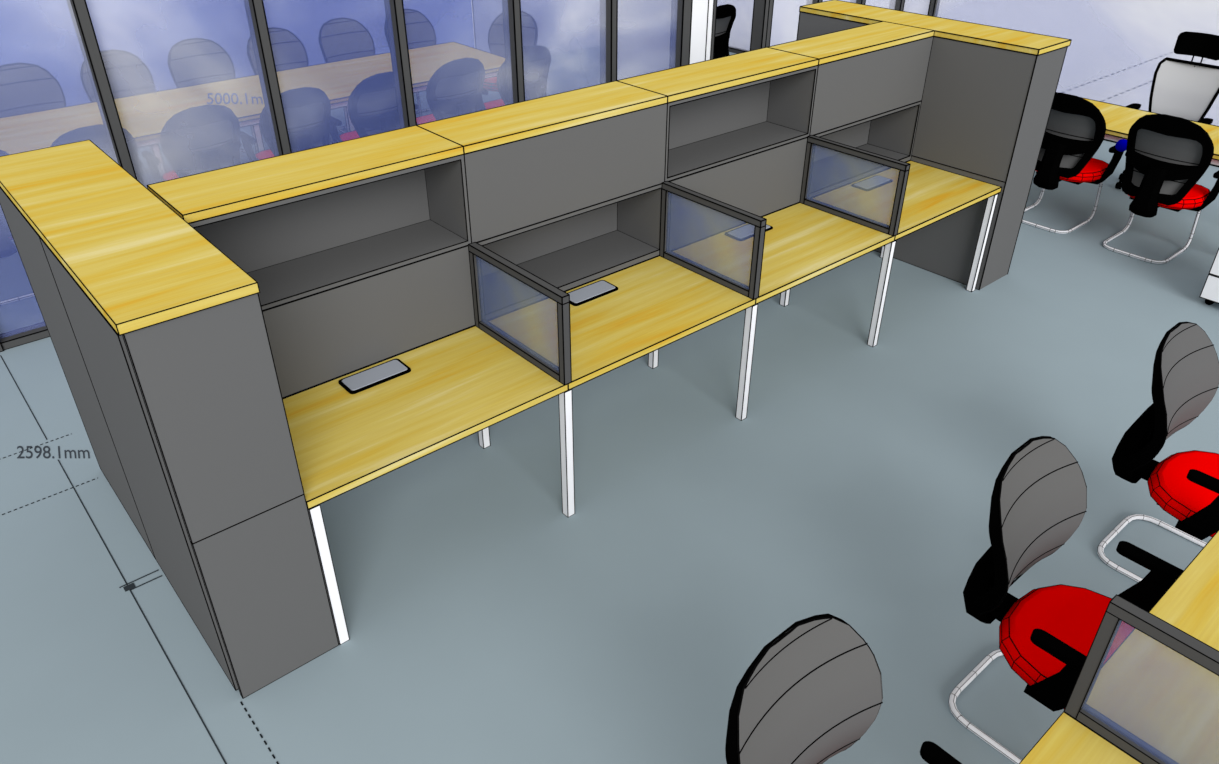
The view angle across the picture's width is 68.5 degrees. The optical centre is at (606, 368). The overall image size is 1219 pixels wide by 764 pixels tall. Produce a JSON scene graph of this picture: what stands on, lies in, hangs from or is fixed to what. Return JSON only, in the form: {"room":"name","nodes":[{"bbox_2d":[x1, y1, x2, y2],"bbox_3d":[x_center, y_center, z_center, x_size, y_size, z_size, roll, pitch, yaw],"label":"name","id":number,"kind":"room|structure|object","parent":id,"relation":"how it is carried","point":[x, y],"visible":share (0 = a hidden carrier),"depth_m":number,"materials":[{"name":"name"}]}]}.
{"room":"open-plan office","nodes":[
{"label":"open-plan office","id":0,"kind":"room"},
{"bbox_2d":[0,44,1218,763],"bbox_3d":[-0.491,0.367,4.834,14.830,0.120,13.500,-24,39,-34],"label":"floor","id":1,"kind":"structure","parent":0,"point":[487,623],"depth_m":4.09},
{"bbox_2d":[0,150,34,305],"bbox_3d":[-4.103,-0.995,5.899,0.654,1.060,0.664,-24,39,-34],"label":"chair","id":2,"kind":"object","parent":1,"relation":"on","point":[7,247],"visible":0.09,"depth_m":5.79,"materials":[{"name":"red fabric"}]},
{"bbox_2d":[0,62,65,116],"bbox_3d":[-4.627,-1.899,7.347,0.654,1.060,0.664,-24,39,-34],"label":"chair","id":3,"kind":"object","parent":1,"relation":"on","point":[24,87],"visible":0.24,"depth_m":7.33,"materials":[{"name":"black plastic"}]},
{"bbox_2d":[3,433,71,457],"bbox_3d":[-3.439,0.623,4.304,1.596,0.002,0.005,-24,39,-34],"label":"dashed line","id":4,"kind":"object","parent":1,"relation":"on","point":[71,433],"visible":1,"depth_m":4.66,"materials":[{"name":"black paint"}]},
{"bbox_2d":[2,478,97,514],"bbox_3d":[-3.122,0.818,3.991,1.596,0.002,0.005,-24,39,-34],"label":"dashed line","id":5,"kind":"object","parent":1,"relation":"on","point":[97,478],"visible":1,"depth_m":4.31,"materials":[{"name":"black paint"}]},
{"bbox_2d":[0,0,136,349],"bbox_3d":[-3.348,-1.365,5.131,1.006,2.507,0.147,-24,39,-34],"label":"window","id":6,"kind":"structure","parent":1,"relation":"on","point":[18,337],"depth_m":5.32,"materials":[{"name":"grey metal"}]},
{"bbox_2d":[0,187,155,559],"bbox_3d":[-2.107,-0.052,3.911,0.398,1.569,0.848,-24,39,-34],"label":"cabinet","id":7,"kind":"object","parent":1,"relation":"on","point":[27,241],"visible":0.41,"depth_m":3.75,"materials":[{"name":"grey laminate"}]},
{"bbox_2d":[51,124,144,185],"bbox_3d":[-3.561,-1.242,6.295,0.654,1.060,0.664,-24,39,-34],"label":"chair","id":8,"kind":"object","parent":1,"relation":"on","point":[96,134],"visible":0.15,"depth_m":5.89,"materials":[{"name":"black plastic"}]},
{"bbox_2d":[0,355,226,763],"bbox_3d":[-2.053,0.927,3.818,0.294,0.002,4.980,-24,39,-34],"label":"dimension marking","id":9,"kind":"object","parent":1,"relation":"on","point":[131,586],"visible":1,"depth_m":4.04,"materials":[{"name":"grey paint"}]},
{"bbox_2d":[80,49,173,171],"bbox_3d":[-4.085,-2.146,7.742,0.654,1.060,0.664,-24,39,-34],"label":"chair","id":10,"kind":"object","parent":1,"relation":"on","point":[128,75],"visible":0.31,"depth_m":7.74,"materials":[{"name":"black plastic"}]},
{"bbox_2d":[39,236,338,698],"bbox_3d":[-1.521,0.310,3.333,0.397,1.569,0.957,-24,39,-34],"label":"cabinet","id":11,"kind":"object","parent":1,"relation":"on","point":[192,406],"visible":0.89,"depth_m":2.99,"materials":[{"name":"grey laminate"}]},
{"bbox_2d":[0,139,259,335],"bbox_3d":[-1.793,-0.537,3.178,0.405,0.036,1.807,-24,39,-34],"label":"countertop","id":12,"kind":"structure","parent":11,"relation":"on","point":[139,262],"depth_m":2.98,"materials":[{"name":"yellow wood"}]},
{"bbox_2d":[142,105,240,182],"bbox_3d":[-3.018,-1.488,6.690,0.654,1.060,0.664,-24,39,-34],"label":"chair","id":13,"kind":"object","parent":1,"relation":"on","point":[204,138],"visible":0.53,"depth_m":6.41,"materials":[{"name":"black plastic"}]},
{"bbox_2d":[168,38,245,152],"bbox_3d":[-3.543,-2.393,8.138,0.654,1.060,0.664,-24,39,-34],"label":"chair","id":14,"kind":"object","parent":1,"relation":"on","point":[193,61],"visible":0.33,"depth_m":8.10,"materials":[{"name":"black plastic"}]},
{"bbox_2d":[0,0,475,105],"bbox_3d":[-4.750,-3.444,8.459,8.209,2.510,0.018,-24,39,-34],"label":"wall","id":15,"kind":"structure","parent":1,"relation":"on","point":[42,33],"depth_m":8.94,"materials":[{"name":"blue glass"}]},
{"bbox_2d":[0,41,504,175],"bbox_3d":[-3.041,-2.029,7.858,4.848,0.744,1.228,-24,39,-34],"label":"meeting table","id":16,"kind":"object","parent":1,"relation":"on","point":[144,116],"visible":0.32,"depth_m":7.58,"materials":[{"name":"yellow wood"}]},
{"bbox_2d":[207,93,262,103],"bbox_3d":[-3.077,-2.271,7.544,0.687,0.002,0.338,0,32,0],"label":"dimension text","id":17,"kind":"object","parent":16,"relation":"on","point":[211,102],"visible":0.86,"depth_m":7.54,"materials":[{"name":"grey"}]},
{"bbox_2d":[240,701,278,763],"bbox_3d":[-0.969,1.478,2.938,0.006,0.002,1.192,-24,39,-33],"label":"dashed line","id":18,"kind":"object","parent":1,"relation":"on","point":[242,704],"visible":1,"depth_m":3.22,"materials":[{"name":"black paint"}]},
{"bbox_2d":[240,87,330,161],"bbox_3d":[-2.476,-1.735,7.086,0.654,1.060,0.664,-24,39,-34],"label":"chair","id":19,"kind":"object","parent":1,"relation":"on","point":[307,110],"visible":0.4,"depth_m":6.83,"materials":[{"name":"black plastic"}]},
{"bbox_2d":[247,27,333,143],"bbox_3d":[-3.001,-2.639,8.534,0.654,1.060,0.664,-24,39,-34],"label":"chair","id":20,"kind":"object","parent":1,"relation":"on","point":[289,52],"visible":0.29,"depth_m":8.54,"materials":[{"name":"black plastic"}]},
{"bbox_2d":[318,17,374,132],"bbox_3d":[-2.459,-2.885,8.929,0.654,1.060,0.664,-24,39,-34],"label":"chair","id":21,"kind":"object","parent":1,"relation":"on","point":[342,38],"visible":0.3,"depth_m":8.89,"materials":[{"name":"black plastic"}]},
{"bbox_2d":[330,71,399,142],"bbox_3d":[-1.934,-1.981,7.481,0.654,1.060,0.664,-24,39,-34],"label":"chair","id":22,"kind":"object","parent":1,"relation":"on","point":[372,105],"visible":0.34,"depth_m":7.18,"materials":[{"name":"black plastic"}]},
{"bbox_2d":[263,246,474,397],"bbox_3d":[-1.179,0.056,4.133,1.180,1.154,0.391,-24,39,-34],"label":"storage cabinet","id":23,"kind":"object","parent":1,"relation":"on","point":[319,338],"visible":0.32,"depth_m":3.84,"materials":[{"name":"grey laminate"}]},
{"bbox_2d":[147,125,470,310],"bbox_3d":[-1.179,-0.623,3.708,1.180,0.451,0.391,-24,39,-34],"label":"open shelf","id":24,"kind":"object","parent":23,"relation":"on","point":[298,247],"depth_m":3.76,"materials":[{"name":"grey laminate"}]},
{"bbox_2d":[384,8,435,115],"bbox_3d":[-1.916,-3.132,9.325,0.654,1.060,0.664,-24,39,-34],"label":"chair","id":25,"kind":"object","parent":1,"relation":"on","point":[420,31],"visible":0.2,"depth_m":9.34,"materials":[{"name":"black plastic"}]},
{"bbox_2d":[283,326,574,644],"bbox_3d":[-0.845,0.430,3.923,1.203,0.741,0.743,-24,39,-34],"label":"desk","id":26,"kind":"object","parent":1,"relation":"on","point":[459,385],"visible":0.66,"depth_m":3.66,"materials":[{"name":"yellow wood"}]},
{"bbox_2d":[338,359,410,393],"bbox_3d":[-0.996,0.032,3.853,0.290,0.012,0.132,-24,39,-34],"label":"flap","id":27,"kind":"object","parent":26,"relation":"on","point":[389,370],"visible":1,"depth_m":3.84,"materials":[{"name":"black plastic"}]},
{"bbox_2d":[468,242,571,384],"bbox_3d":[-0.385,-0.247,3.918,0.040,0.421,0.681,-24,39,-34],"label":"screen","id":28,"kind":"object","parent":26,"relation":"on","point":[562,374],"visible":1,"depth_m":3.87,"materials":[{"name":"grey metal"}]},
{"bbox_2d":[415,57,484,124],"bbox_3d":[-1.392,-2.228,7.877,0.654,1.060,0.664,-24,39,-34],"label":"chair","id":29,"kind":"object","parent":1,"relation":"on","point":[456,88],"visible":0.48,"depth_m":7.59,"materials":[{"name":"black plastic"}]},
{"bbox_2d":[483,11,537,91],"bbox_3d":[-1.032,-3.071,9.228,0.654,1.060,0.664,13,34,20],"label":"chair","id":30,"kind":"object","parent":1,"relation":"on","point":[529,26],"visible":0.2,"depth_m":9.18,"materials":[{"name":"black plastic"}]},
{"bbox_2d":[481,45,550,109],"bbox_3d":[-0.850,-2.474,8.273,0.654,1.060,0.664,-24,39,-34],"label":"chair","id":31,"kind":"object","parent":1,"relation":"on","point":[536,58],"visible":0.29,"depth_m":8.02,"materials":[{"name":"black plastic"}]},
{"bbox_2d":[477,184,661,320],"bbox_3d":[-0.278,-0.354,4.790,1.204,1.155,0.391,-24,39,-34],"label":"open shelf","id":32,"kind":"object","parent":1,"relation":"on","point":[577,248],"visible":0.45,"depth_m":4.76,"materials":[{"name":"grey laminate"}]},
{"bbox_2d":[417,81,667,242],"bbox_3d":[-0.278,-1.033,4.366,1.204,0.452,0.391,-24,39,-34],"label":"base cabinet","id":33,"kind":"object","parent":32,"relation":"on","point":[511,186],"depth_m":4.20,"materials":[{"name":"grey laminate"}]},
{"bbox_2d":[489,256,757,420],"bbox_3d":[0.058,0.020,4.581,1.223,0.741,0.743,-24,39,-34],"label":"desk","id":34,"kind":"object","parent":1,"relation":"on","point":[658,302],"visible":0.92,"depth_m":4.34,"materials":[{"name":"yellow wood"}]},
{"bbox_2d":[568,280,617,305],"bbox_3d":[-0.086,-0.382,4.517,0.290,0.012,0.132,-24,39,-34],"label":"flap","id":35,"kind":"object","parent":34,"relation":"on","point":[590,292],"visible":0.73,"depth_m":4.51,"materials":[{"name":"black plastic"}]},
{"bbox_2d":[659,181,766,299],"bbox_3d":[0.525,-0.661,4.582,0.041,0.422,0.682,-24,39,-34],"label":"screen","id":36,"kind":"object","parent":34,"relation":"on","point":[751,291],"visible":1,"depth_m":4.54,"materials":[{"name":"grey metal"}]},
{"bbox_2d":[714,4,735,58],"bbox_3d":[1.053,-3.507,9.929,0.654,1.060,0.664,-24,39,-34],"label":"chair","id":37,"kind":"object","parent":1,"relation":"on","point":[726,14],"visible":0.22,"depth_m":9.69,"materials":[{"name":"black fabric"}]},
{"bbox_2d":[669,137,807,250],"bbox_3d":[0.632,-0.767,5.454,1.205,1.155,0.392,-24,39,-34],"label":"storage cabinet","id":38,"kind":"object","parent":1,"relation":"on","point":[769,181],"visible":0.51,"depth_m":5.12,"materials":[{"name":"grey laminate"}]},
{"bbox_2d":[616,47,818,181],"bbox_3d":[0.632,-1.447,5.030,1.205,0.452,0.392,-24,39,-34],"label":"base cabinet","id":39,"kind":"object","parent":38,"relation":"on","point":[708,130],"depth_m":5.11,"materials":[{"name":"grey laminate"}]},
{"bbox_2d":[672,203,896,346],"bbox_3d":[0.967,-0.394,5.245,1.224,0.742,0.744,-24,39,-34],"label":"desk","id":40,"kind":"object","parent":1,"relation":"on","point":[804,243],"visible":0.91,"depth_m":5.02,"materials":[{"name":"yellow wood"}]},
{"bbox_2d":[725,224,772,240],"bbox_3d":[0.824,-0.796,5.181,0.290,0.012,0.132,-24,39,-34],"label":"flap","id":41,"kind":"object","parent":40,"relation":"on","point":[742,233],"visible":0.68,"depth_m":5.14,"materials":[{"name":"black plastic"}]},
{"bbox_2d":[799,135,910,236],"bbox_3d":[1.435,-1.075,5.246,0.041,0.422,0.682,-24,39,-34],"label":"screen","id":42,"kind":"object","parent":40,"relation":"on","point":[892,229],"visible":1,"depth_m":5.21,"materials":[{"name":"grey metal"}]},
{"bbox_2d":[806,0,822,4],"bbox_3d":[1.865,-3.736,8.935,0.780,2.510,0.150,-24,39,-34],"label":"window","id":43,"kind":"structure","parent":1,"relation":"on","point":[808,1],"depth_m":9.18,"materials":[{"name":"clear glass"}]},
{"bbox_2d":[796,11,867,39],"bbox_3d":[1.828,-1.821,6.751,0.406,1.572,0.846,-24,39,-34],"label":"cabinet","id":44,"kind":"object","parent":1,"relation":"on","point":[809,24],"visible":0.07,"depth_m":6.41,"materials":[{"name":"grey laminate"}]},
{"bbox_2d":[725,614,961,763],"bbox_3d":[0.634,1.236,2.334,0.654,1.054,0.662,-24,39,-34],"label":"chair","id":45,"kind":"object","parent":1,"relation":"on","point":[814,690],"visible":1,"depth_m":2.31,"materials":[{"name":"grey fabric"}]},
{"bbox_2d":[850,0,865,4],"bbox_3d":[2.445,-3.999,9.358,0.770,2.510,0.150,-24,39,-34],"label":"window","id":46,"kind":"structure","parent":1,"relation":"on","point":[852,1],"depth_m":9.62,"materials":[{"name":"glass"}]},
{"bbox_2d":[809,101,921,197],"bbox_3d":[1.537,-1.179,6.114,1.195,1.155,0.393,-24,39,-34],"label":"storage cabinet","id":47,"kind":"object","parent":1,"relation":"on","point":[892,133],"visible":0.38,"depth_m":6.13,"materials":[{"name":"grey laminate"}]},
{"bbox_2d":[768,21,934,135],"bbox_3d":[1.538,-1.859,5.691,1.195,0.453,0.393,-24,39,-34],"label":"base cabinet","id":48,"kind":"object","parent":47,"relation":"on","point":[852,89],"depth_m":5.54,"materials":[{"name":"grey laminate"}]},
{"bbox_2d":[889,0,904,10],"bbox_3d":[3.022,-4.261,9.779,0.770,2.510,0.150,-24,39,-34],"label":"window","id":49,"kind":"structure","parent":1,"relation":"on","point":[894,4],"depth_m":10.11,"materials":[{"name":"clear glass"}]},
{"bbox_2d":[812,160,1001,291],"bbox_3d":[1.865,-0.802,5.900,1.193,0.742,0.744,-24,39,-34],"label":"desk","id":50,"kind":"object","parent":1,"relation":"on","point":[932,194],"visible":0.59,"depth_m":5.69,"materials":[{"name":"yellow wood"}]},
{"bbox_2d":[852,175,892,190],"bbox_3d":[1.734,-1.210,5.845,0.290,0.012,0.132,-24,39,-34],"label":"flap","id":51,"kind":"object","parent":50,"relation":"on","point":[876,181],"visible":1,"depth_m":5.83,"materials":[{"name":"black plastic"}]},
{"bbox_2d":[874,36,1067,289],"bbox_3d":[2.411,-1.462,6.176,0.405,1.572,0.955,-24,39,-34],"label":"cabinet","id":52,"kind":"object","parent":1,"relation":"on","point":[985,111],"visible":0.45,"depth_m":5.84,"materials":[{"name":"grey laminate"}]},
{"bbox_2d":[799,0,1071,55],"bbox_3d":[2.139,-2.311,6.024,0.409,0.039,1.803,-24,39,-34],"label":"countertop","id":53,"kind":"structure","parent":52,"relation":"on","point":[1004,38],"depth_m":5.89,"materials":[{"name":"yellow wood"}]},
{"bbox_2d":[729,46,1216,166],"bbox_3d":[4.656,-2.531,9.322,0.070,0.060,11.900,-24,39,-34],"label":"trim","id":54,"kind":"structure","parent":1,"relation":"on","point":[731,49],"depth_m":12.13,"materials":[{"name":"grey metal"}]},
{"bbox_3d":[4.660,-3.571,8.676,0.008,2.500,11.890,-24,39,-34],"label":"window","id":55,"kind":"structure","parent":54,"relation":"on","visible":0},
{"bbox_2d":[927,0,939,16],"bbox_3d":[3.604,-4.219,9.712,0.090,2.510,0.070,-24,39,-34],"label":"trim","id":56,"kind":"structure","parent":55,"relation":"attached to","point":[933,8],"depth_m":9.85,"materials":[{"name":"grey metal"}]},
{"bbox_2d":[948,436,1183,763],"bbox_3d":[1.548,0.821,3.001,0.654,1.054,0.662,-24,39,-34],"label":"chair","id":57,"kind":"object","parent":1,"relation":"on","point":[1047,634],"visible":0.67,"depth_m":3.01,"materials":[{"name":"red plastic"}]},
{"bbox_2d":[1022,92,1123,233],"bbox_3d":[3.576,-1.643,6.948,0.662,1.057,0.654,-24,39,-34],"label":"chair","id":58,"kind":"object","parent":1,"relation":"on","point":[1076,128],"visible":0.87,"depth_m":6.73,"materials":[{"name":"red fabric"}]},
{"bbox_2d":[1019,712,1141,763],"bbox_3d":[1.012,1.583,2.079,1.221,0.739,0.679,-24,39,-34],"label":"desk","id":59,"kind":"object","parent":1,"relation":"on","point":[1067,740],"visible":1,"depth_m":2.33,"materials":[{"name":"yellow wood"}]},
{"bbox_2d":[1056,92,1218,166],"bbox_3d":[4.095,-1.635,7.237,0.742,0.744,2.427,-24,39,-34],"label":"desk","id":60,"kind":"object","parent":1,"relation":"on","point":[1119,119],"visible":0.06,"depth_m":7.00,"materials":[{"name":"yellow wood"}]},
{"bbox_2d":[1063,530,1218,763],"bbox_3d":[1.914,1.173,2.737,1.201,0.740,0.680,-24,39,-34],"label":"desk","id":61,"kind":"object","parent":1,"relation":"on","point":[1164,698],"visible":0.9,"depth_m":2.52,"materials":[{"name":"yellow wood"}]},
{"bbox_2d":[1064,594,1218,763],"bbox_3d":[1.475,0.883,2.109,0.038,0.419,0.681,-24,39,-34],"label":"screen","id":62,"kind":"object","parent":61,"relation":"on","point":[1119,609],"visible":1,"depth_m":2.27,"materials":[{"name":"grey metal"}]},
{"bbox_2d":[1097,322,1218,581],"bbox_3d":[2.466,0.404,3.670,0.654,1.054,0.662,-24,39,-34],"label":"chair","id":63,"kind":"object","parent":1,"relation":"on","point":[1185,378],"visible":0.97,"depth_m":3.67,"materials":[{"name":"grey fabric"}]},
{"bbox_2d":[1102,114,1218,263],"bbox_3d":[4.046,-1.353,6.485,0.662,1.057,0.654,-24,39,-34],"label":"chair","id":64,"kind":"object","parent":1,"relation":"on","point":[1166,155],"visible":1,"depth_m":6.28,"materials":[{"name":"black plastic"}]},
{"bbox_2d":[1115,139,1126,151],"bbox_3d":[3.780,-1.632,6.565,0.090,0.090,0.090,-24,39,-34],"label":"ball","id":65,"kind":"object","parent":64,"relation":"on","point":[1121,145],"visible":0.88,"depth_m":6.54,"materials":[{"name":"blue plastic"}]},
{"bbox_2d":[1115,31,1218,188],"bbox_3d":[4.705,-2.113,7.518,0.610,1.249,0.650,-24,39,-34],"label":"office chair","id":66,"kind":"object","parent":1,"relation":"on","point":[1185,89],"visible":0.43,"depth_m":7.50,"materials":[{"name":"grey fabric"}]},
{"bbox_2d":[1199,248,1218,304],"bbox_3d":[4.273,-0.681,5.837,0.520,0.604,0.428,-24,39,-34],"label":"drawer pedestal","id":67,"kind":"object","parent":1,"relation":"on","point":[1210,291],"visible":1,"depth_m":5.88,"materials":[{"name":"white metal"}]},
{"bbox_3d":[-2.613,-1.700,5.668,0.946,2.506,0.126,-24,39,-34],"label":"window","id":68,"kind":"structure","parent":1,"relation":"on","visible":0},
{"bbox_2d":[244,0,291,155],"bbox_3d":[-2.233,-1.872,5.945,0.068,2.508,0.148,-24,39,-34],"label":"trim","id":69,"kind":"structure","parent":68,"relation":"attached to","point":[255,10],"depth_m":5.87,"materials":[{"name":"grey metal"}]},
{"bbox_3d":[-1.862,-2.041,6.216,0.927,2.507,0.127,-24,39,-34],"label":"window","id":70,"kind":"structure","parent":1,"relation":"on","visible":0},
{"bbox_2d":[384,0,416,127],"bbox_3d":[-1.490,-2.210,6.487,0.068,2.508,0.148,-24,39,-34],"label":"trim","id":71,"kind":"structure","parent":70,"relation":"attached to","point":[394,9],"depth_m":6.45,"materials":[{"name":"grey metal"}]},
{"bbox_3d":[-1.111,-2.382,6.764,0.947,2.507,0.127,-24,39,-34],"label":"window","id":72,"kind":"structure","parent":1,"relation":"on","visible":0},
{"bbox_2d":[502,0,524,103],"bbox_3d":[-0.732,-2.555,7.040,0.069,2.509,0.149,-24,39,-34],"label":"trim","id":73,"kind":"structure","parent":72,"relation":"attached to","point":[512,23],"depth_m":7.04,"materials":[{"name":"grey metal"}]},
{"bbox_3d":[-0.357,-2.725,7.314,0.938,2.508,0.128,-24,39,-34],"label":"window","id":74,"kind":"structure","parent":1,"relation":"on","visible":0},
{"bbox_2d":[600,0,617,83],"bbox_3d":[0.019,-2.896,7.588,0.070,2.510,0.150,-24,39,-34],"label":"trim","id":75,"kind":"structure","parent":74,"relation":"attached to","point":[608,8],"depth_m":7.62,"materials":[{"name":"grey metal"}]},
{"bbox_2d":[617,0,713,79],"bbox_3d":[0.472,-3.567,8.662,0.076,2.508,1.478,-24,39,-34],"label":"wall","id":76,"kind":"structure","parent":0,"point":[644,26],"depth_m":8.89,"materials":[{"name":"white glass"}]},
{"bbox_2d":[711,0,773,58],"bbox_3d":[1.252,-3.457,8.488,0.856,2.509,0.149,-24,39,-34],"label":"door","id":77,"kind":"structure","parent":76,"relation":"in","point":[762,16],"depth_m":8.75,"materials":[{"name":"grey metal"}]},
{"bbox_2d":[690,0,707,63],"bbox_3d":[0.797,-3.250,8.156,0.213,2.500,0.139,-24,39,-34],"label":"wall","id":78,"kind":"structure","parent":0,"point":[700,7],"depth_m":8.20,"materials":[{"name":"white paint"}]},
{"bbox_2d":[669,0,692,68],"bbox_3d":[0.676,-3.195,8.068,0.116,2.510,0.150,-24,39,-34],"label":"trim","id":79,"kind":"structure","parent":78,"relation":"attached to","point":[681,10],"depth_m":8.12,"materials":[{"name":"grey metal"}]},
{"label":"outside","id":80,"kind":"structure","parent":0,"visible":0},
{"bbox_2d":[471,0,1218,125],"bbox_3d":[-3.271,-8.149,18.854,100.000,0.275,90.000,-24,39,-34],"label":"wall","id":81,"kind":"structure","parent":80,"point":[1108,37],"depth_m":14.39,"materials":[{"name":"white paint"}]},
{"bbox_2d":[1061,52,1172,92],"bbox_3d":[9.192,-5.014,13.586,13.010,0.002,0.024,-24,39,-34],"label":"dashed line","id":82,"kind":"object","parent":81,"relation":"on","point":[1170,52],"visible":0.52,"depth_m":11.80,"materials":[{"name":"grey paint"}]},
{"bbox_2d":[1102,60,1205,101],"bbox_3d":[9.509,-4.819,13.274,13.010,0.002,0.024,-24,39,-34],"label":"dashed line","id":83,"kind":"object","parent":81,"relation":"on","point":[1203,60],"visible":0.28,"depth_m":11.02,"materials":[{"name":"grey paint"}]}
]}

